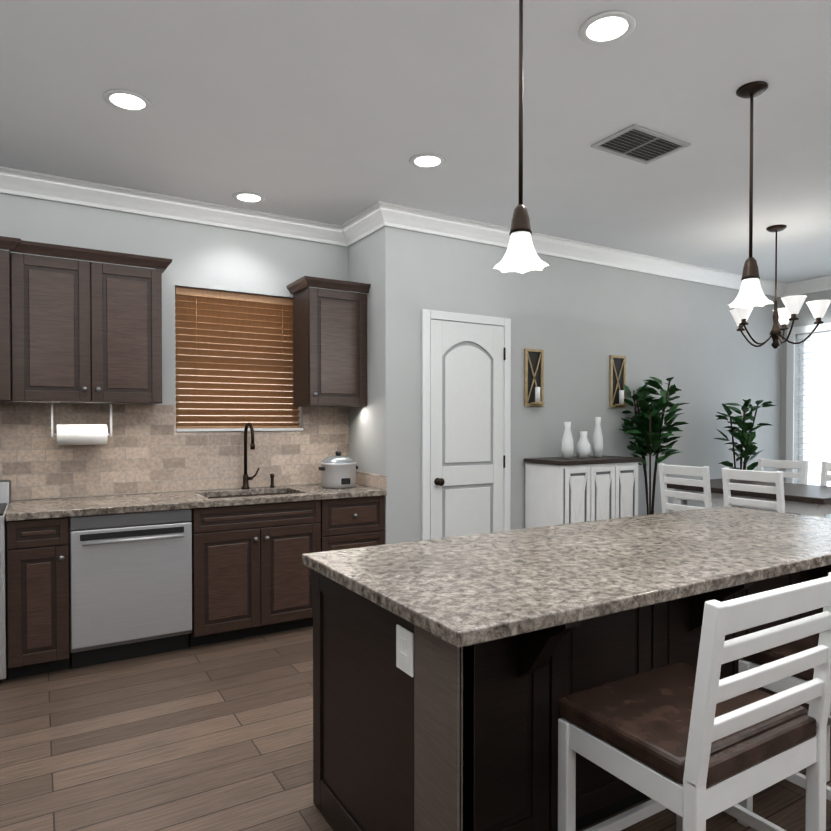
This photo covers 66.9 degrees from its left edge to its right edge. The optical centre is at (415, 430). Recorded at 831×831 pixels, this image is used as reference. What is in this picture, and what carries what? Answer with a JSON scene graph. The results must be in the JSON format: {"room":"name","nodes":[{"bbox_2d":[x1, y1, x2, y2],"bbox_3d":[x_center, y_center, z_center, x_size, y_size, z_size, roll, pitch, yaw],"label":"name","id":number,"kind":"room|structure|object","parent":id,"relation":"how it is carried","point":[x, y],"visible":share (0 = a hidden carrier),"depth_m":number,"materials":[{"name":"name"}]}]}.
{"room":"kitchen","nodes":[
{"label":"kitchen","id":0,"kind":"room"},
{"bbox_2d":[0,626,830,830],"bbox_3d":[2.347,1.450,2.235,8.630,0.120,8.340,0,1,-31],"label":"floor","id":1,"kind":"structure","parent":0,"point":[217,736],"depth_m":2.74,"materials":[{"name":"brown wood"}]},
{"bbox_2d":[0,482,8,682],"bbox_3d":[-2.675,0.849,3.425,0.765,1.050,0.687,0,1,-31],"label":"range","id":2,"kind":"object","parent":1,"relation":"on","point":[4,495],"visible":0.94,"depth_m":3.40,"materials":[{"name":"silver metal"}]},
{"bbox_2d":[6,517,69,678],"bbox_3d":[-2.228,0.925,3.725,0.295,0.888,0.670,0,1,-31],"label":"base cabinet","id":3,"kind":"object","parent":1,"relation":"on","point":[38,614],"depth_m":3.47,"materials":[{"name":"brown wood"}]},
{"bbox_2d":[69,509,191,668],"bbox_3d":[-1.809,0.922,3.964,0.662,0.889,0.689,0,1,-31],"label":"dishwasher","id":4,"kind":"object","parent":1,"relation":"on","point":[130,585],"visible":0.94,"depth_m":3.71,"materials":[{"name":"silver metal"}]},
{"bbox_2d":[189,493,325,646],"bbox_3d":[-1.163,0.916,4.362,0.846,0.888,0.670,0,1,-31],"label":"base cabinet","id":5,"kind":"object","parent":1,"relation":"on","point":[252,574],"depth_m":4.08,"materials":[{"name":"brown wood"}]},
{"bbox_2d":[326,496,384,550],"bbox_3d":[-0.616,0.912,4.689,0.564,0.888,0.670,0,1,-31],"label":"base cabinet","id":6,"kind":"object","parent":1,"relation":"on","point":[357,522],"depth_m":4.45,"materials":[{"name":"brown wood"}]},
{"bbox_2d":[6,484,386,520],"bbox_3d":[-1.367,0.453,4.237,2.310,0.040,0.663,0,1,-31],"label":"countertop","id":7,"kind":"structure","parent":6,"relation":"on","point":[17,510],"depth_m":3.98,"materials":[{"name":"stone"}]},
{"bbox_2d":[241,422,274,488],"bbox_3d":[-1.120,0.183,4.583,0.248,0.487,0.226,0,1,-31],"label":"faucet","id":8,"kind":"object","parent":7,"relation":"on","point":[246,478],"visible":1,"depth_m":4.59,"materials":[{"name":"brown metal"}]},
{"bbox_2d":[319,451,357,487],"bbox_3d":[-0.579,0.289,4.744,0.296,0.270,0.272,0,1,-31],"label":"slow cooker","id":9,"kind":"object","parent":7,"relation":"on","point":[338,469],"visible":1,"depth_m":4.64,"materials":[{"name":"silver metal"}]},
{"bbox_2d":[313,565,830,830],"bbox_3d":[0.953,0.941,2.588,2.554,0.889,0.950,0,1,-31],"label":"kitchen island","id":10,"kind":"object","parent":1,"relation":"on","point":[448,737],"visible":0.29,"depth_m":1.98,"materials":[{"name":"brown wood"}]},
{"bbox_2d":[396,624,413,676],"bbox_3d":[-0.030,0.607,1.739,0.008,0.120,0.090,0,1,-31],"label":"electrical outlet","id":11,"kind":"object","parent":10,"relation":"attached to","point":[404,650],"visible":0.98,"depth_m":1.73,"materials":[{"name":"plastic"}]},
{"bbox_2d":[302,506,830,647],"bbox_3d":[0.961,0.475,2.581,2.620,0.040,1.020,0,1,-31],"label":"island countertop","id":12,"kind":"structure","parent":10,"relation":"on","point":[462,591],"depth_m":2.15,"materials":[{"name":"stone"}]},
{"bbox_2d":[524,455,641,528],"bbox_3d":[1.400,0.788,5.260,0.920,1.120,0.440,0,1,-31],"label":"sideboard","id":13,"kind":"object","parent":1,"relation":"on","point":[561,490],"visible":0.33,"depth_m":5.04,"materials":[{"name":"white wood"}]},
{"bbox_2d":[561,422,573,458],"bbox_3d":[1.246,0.078,5.158,0.100,0.300,0.100,0,1,-31],"label":"vase","id":14,"kind":"object","parent":13,"relation":"on","point":[567,447],"visible":1,"depth_m":5.13,"materials":[{"name":"white ceramic"}]},
{"bbox_2d":[576,431,590,457],"bbox_3d":[1.400,0.117,5.251,0.120,0.220,0.120,0,1,-31],"label":"vase","id":15,"kind":"object","parent":13,"relation":"on","point":[583,449],"visible":0.98,"depth_m":5.21,"materials":[{"name":"white ceramic"}]},
{"bbox_2d":[592,417,602,456],"bbox_3d":[1.546,0.056,5.337,0.090,0.340,0.090,0,1,-31],"label":"vase","id":16,"kind":"object","parent":13,"relation":"on","point":[597,445],"visible":0.96,"depth_m":5.31,"materials":[{"name":"white ceramic"}]},
{"bbox_2d":[618,377,688,514],"bbox_3d":[2.170,0.425,5.671,0.771,1.834,0.496,0,1,-31],"label":"plant","id":17,"kind":"object","parent":1,"relation":"on","point":[648,430],"visible":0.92,"depth_m":5.65,"materials":[{"name":"green plant"}]},
{"bbox_2d":[659,463,711,512],"bbox_3d":[2.250,0.807,4.965,0.488,1.090,0.420,0,1,-31],"label":"dining chair","id":18,"kind":"object","parent":1,"relation":"on","point":[703,472],"visible":0.21,"depth_m":4.85,"materials":[{"name":"wood"}]},
{"bbox_2d":[558,572,830,830],"bbox_3d":[0.766,0.884,1.724,0.560,1.026,0.503,0,1,-31],"label":"bar stool","id":19,"kind":"object","parent":1,"relation":"on","point":[693,748],"visible":1,"depth_m":1.58,"materials":[{"name":"wood"}]},
{"bbox_2d":[714,399,775,469],"bbox_3d":[3.236,0.508,6.259,0.520,1.654,0.477,0,1,-31],"label":"plant","id":20,"kind":"object","parent":1,"relation":"on","point":[744,437],"visible":0.58,"depth_m":6.19,"materials":[{"name":"green plant"}]},
{"bbox_2d":[667,479,830,517],"bbox_3d":[2.785,0.897,4.972,0.900,0.910,1.250,0,1,-31],"label":"dining table","id":21,"kind":"object","parent":1,"relation":"on","point":[811,500],"visible":0.4,"depth_m":4.64,"materials":[{"name":"wood"}]},
{"bbox_2d":[722,468,784,512],"bbox_3d":[2.528,0.814,4.502,0.488,1.090,0.420,0,1,-31],"label":"dining chair","id":22,"kind":"object","parent":1,"relation":"on","point":[728,474],"visible":0.19,"depth_m":4.36,"materials":[{"name":"wood"}]},
{"bbox_2d":[741,458,808,514],"bbox_3d":[3.043,0.801,5.439,0.488,1.090,0.420,0,1,-31],"label":"dining chair","id":23,"kind":"object","parent":1,"relation":"on","point":[787,464],"visible":0.21,"depth_m":5.47,"materials":[{"name":"wood"}]},
{"bbox_2d":[737,633,830,826],"bbox_3d":[1.504,0.878,2.166,0.560,1.026,0.503,0,1,-31],"label":"bar stool","id":24,"kind":"object","parent":1,"relation":"on","point":[772,655],"visible":0.27,"depth_m":2.16,"materials":[{"name":"wood"}]},
{"bbox_2d":[806,462,830,517],"bbox_3d":[3.320,0.807,4.976,0.488,1.090,0.420,0,1,-31],"label":"dining chair","id":25,"kind":"object","parent":1,"relation":"on","point":[825,469],"visible":0.19,"depth_m":5.22,"materials":[{"name":"wood"}]},
{"bbox_2d":[0,193,830,543],"bbox_3d":[2.347,-0.090,2.214,8.550,2.960,8.260,0,1,-31],"label":"wall","id":26,"kind":"structure","parent":0,"point":[578,323],"depth_m":5.18,"materials":[{"name":"paint"}]},
{"bbox_2d":[0,236,27,402],"bbox_3d":[-2.574,-0.630,3.655,0.520,0.920,0.372,0,1,-31],"label":"upper cabinet","id":27,"kind":"object","parent":26,"relation":"attached to","point":[13,266],"depth_m":3.63,"materials":[{"name":"brown wood"}]},
{"bbox_2d":[28,241,163,404],"bbox_3d":[-2.082,-0.634,3.949,0.880,0.920,0.372,0,1,-31],"label":"upper cabinet","id":28,"kind":"object","parent":26,"relation":"attached to","point":[78,331],"depth_m":3.84,"materials":[{"name":"brown wood"}]},
{"bbox_2d":[51,403,111,444],"bbox_3d":[-2.115,-0.041,3.996,0.342,0.263,0.130,0,1,-31],"label":"paper towel","id":29,"kind":"object","parent":28,"relation":"attached to","point":[82,434],"visible":1,"depth_m":3.95,"materials":[{"name":"white paper"}]},
{"bbox_2d":[0,166,348,246],"bbox_3d":[-1.803,-1.536,4.271,3.000,0.125,0.115,0,1,-31],"label":"crown molding","id":30,"kind":"structure","parent":26,"relation":"attached to","point":[13,181],"depth_m":4.30,"materials":[{"name":"white wood"}]},
{"bbox_2d":[0,403,386,500],"bbox_3d":[-1.714,-0.070,4.026,3.117,1.009,0.659,0,1,-31],"label":"backsplash","id":31,"kind":"structure","parent":26,"relation":"attached to","point":[147,449],"depth_m":4.33,"materials":[{"name":"tile"}]},
{"bbox_2d":[175,314,302,431],"bbox_3d":[-1.316,-0.509,4.718,0.936,1.026,0.170,0,1,-31],"label":"kitchen window","id":32,"kind":"structure","parent":26,"relation":"in","point":[231,429],"depth_m":4.71,"materials":[{"name":"white"}]},
{"bbox_2d":[175,287,299,428],"bbox_3d":[-1.311,-0.519,4.710,0.924,1.002,0.060,0,1,-31],"label":"window blinds","id":33,"kind":"object","parent":32,"relation":"attached to","point":[240,315],"visible":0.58,"depth_m":4.68,"materials":[{"name":"brown wood"}]},
{"bbox_2d":[286,276,370,406],"bbox_3d":[-0.663,-0.645,4.787,0.523,0.920,0.392,0,1,-31],"label":"upper cabinet","id":34,"kind":"object","parent":26,"relation":"attached to","point":[329,348],"visible":1,"depth_m":4.68,"materials":[{"name":"brown wood"}]},
{"bbox_2d":[340,208,376,245],"bbox_3d":[-0.400,-1.542,4.734,0.115,0.125,0.480,0,1,-31],"label":"crown molding","id":35,"kind":"structure","parent":26,"relation":"attached to","point":[355,229],"depth_m":4.81,"materials":[{"name":"white wood"}]},
{"bbox_2d":[421,309,510,539],"bbox_3d":[0.426,0.223,4.893,0.840,2.260,0.093,0,1,-31],"label":"pantry door","id":36,"kind":"structure","parent":26,"relation":"in","point":[466,427],"depth_m":4.89,"materials":[{"name":"white wood"}]},
{"bbox_2d":[524,348,544,406],"bbox_3d":[1.009,-0.441,5.234,0.200,0.480,0.090,0,1,-31],"label":"wall sconce","id":37,"kind":"object","parent":26,"relation":"attached to","point":[533,377],"visible":1,"depth_m":5.25,"materials":[{"name":"beige wood"}]},
{"bbox_2d":[368,201,787,297],"bbox_3d":[1.901,-1.556,5.741,5.095,0.125,0.115,0,1,-31],"label":"crown molding","id":38,"kind":"structure","parent":26,"relation":"attached to","point":[375,217],"depth_m":5.31,"materials":[{"name":"white wood"}]},
{"bbox_2d":[609,355,627,407],"bbox_3d":[1.876,-0.449,5.753,0.200,0.480,0.090,0,1,-31],"label":"wall sconce","id":39,"kind":"object","parent":26,"relation":"attached to","point":[617,380],"visible":1,"depth_m":5.77,"materials":[{"name":"beige wood"}]},
{"bbox_2d":[786,323,830,485],"bbox_3d":[4.889,-0.013,6.072,0.167,2.260,2.510,0,1,-31],"label":"dining room window","id":40,"kind":"structure","parent":26,"relation":"in","point":[790,372],"depth_m":7.00,"materials":[{"name":"white"}]},
{"bbox_2d":[796,331,830,481],"bbox_3d":[4.888,-0.025,6.071,0.050,2.065,2.330,0,1,-31],"label":"window blinds","id":41,"kind":"object","parent":40,"relation":"attached to","point":[819,335],"visible":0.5,"depth_m":6.90,"materials":[{"name":"white plastic"}]},
{"bbox_2d":[788,275,830,295],"bbox_3d":[5.962,-1.533,4.054,0.115,0.125,7.180,0,1,-31],"label":"crown molding","id":42,"kind":"structure","parent":26,"relation":"attached to","point":[821,283],"depth_m":6.84,"materials":[{"name":"white wood"}]},
{"bbox_2d":[0,0,830,283],"bbox_3d":[2.347,-1.629,2.192,8.630,0.120,8.340,0,1,-31],"label":"ceiling","id":43,"kind":"structure","parent":0,"point":[338,112],"depth_m":3.12,"materials":[{"name":"paint"}]},
{"bbox_2d":[103,89,151,112],"bbox_3d":[-1.379,-1.576,3.017,0.216,0.008,0.216,0,1,-31],"label":"recessed light","id":44,"kind":"object","parent":43,"relation":"in","point":[127,101],"visible":0.98,"depth_m":3.01,"materials":[{"name":"white"}]},
{"bbox_2d":[233,192,264,203],"bbox_3d":[-1.141,-1.594,4.313,0.216,0.008,0.216,0,1,-31],"label":"recessed light","id":45,"kind":"object","parent":43,"relation":"in","point":[250,197],"visible":0.98,"depth_m":4.31,"materials":[{"name":"white"}]},
{"bbox_2d":[409,153,445,168],"bbox_3d":[0.071,-1.586,3.709,0.216,0.008,0.216,0,1,-31],"label":"recessed light","id":46,"kind":"object","parent":43,"relation":"in","point":[427,161],"visible":0.98,"depth_m":3.70,"materials":[{"name":"white"}]},
{"bbox_2d":[492,0,548,273],"bbox_3d":[0.369,-1.071,2.205,0.200,0.996,0.200,0,1,-31],"label":"pendant light","id":47,"kind":"object","parent":43,"relation":"hanging from","point":[521,256],"visible":1,"depth_m":2.19,"materials":[{"name":"white glass"}]},
{"bbox_2d":[578,11,635,45],"bbox_3d":[0.748,-1.569,2.460,0.216,0.008,0.216,0,1,-31],"label":"recessed light","id":48,"kind":"object","parent":43,"relation":"in","point":[606,28],"visible":1,"depth_m":2.46,"materials":[{"name":"white"}]},
{"bbox_2d":[591,124,690,163],"bbox_3d":[1.249,-1.579,3.494,0.460,0.016,0.300,0,1,-31],"label":"ceiling vent","id":49,"kind":"object","parent":43,"relation":"in","point":[638,143],"visible":0.96,"depth_m":3.48,"materials":[{"name":"metal"}]},
{"bbox_2d":[727,81,773,308],"bbox_3d":[1.553,-1.081,2.914,0.200,0.996,0.200,0,1,-31],"label":"pendant light","id":50,"kind":"object","parent":43,"relation":"hanging from","point":[750,293],"visible":1,"depth_m":2.90,"materials":[{"name":"white glass"}]},
{"bbox_2d":[730,225,830,348],"bbox_3d":[2.841,-1.128,5.008,0.724,0.960,0.699,0,1,-31],"label":"chandelier","id":51,"kind":"object","parent":43,"relation":"hanging from","point":[793,304],"visible":0.98,"depth_m":4.92,"materials":[{"name":"white glass"}]}
]}

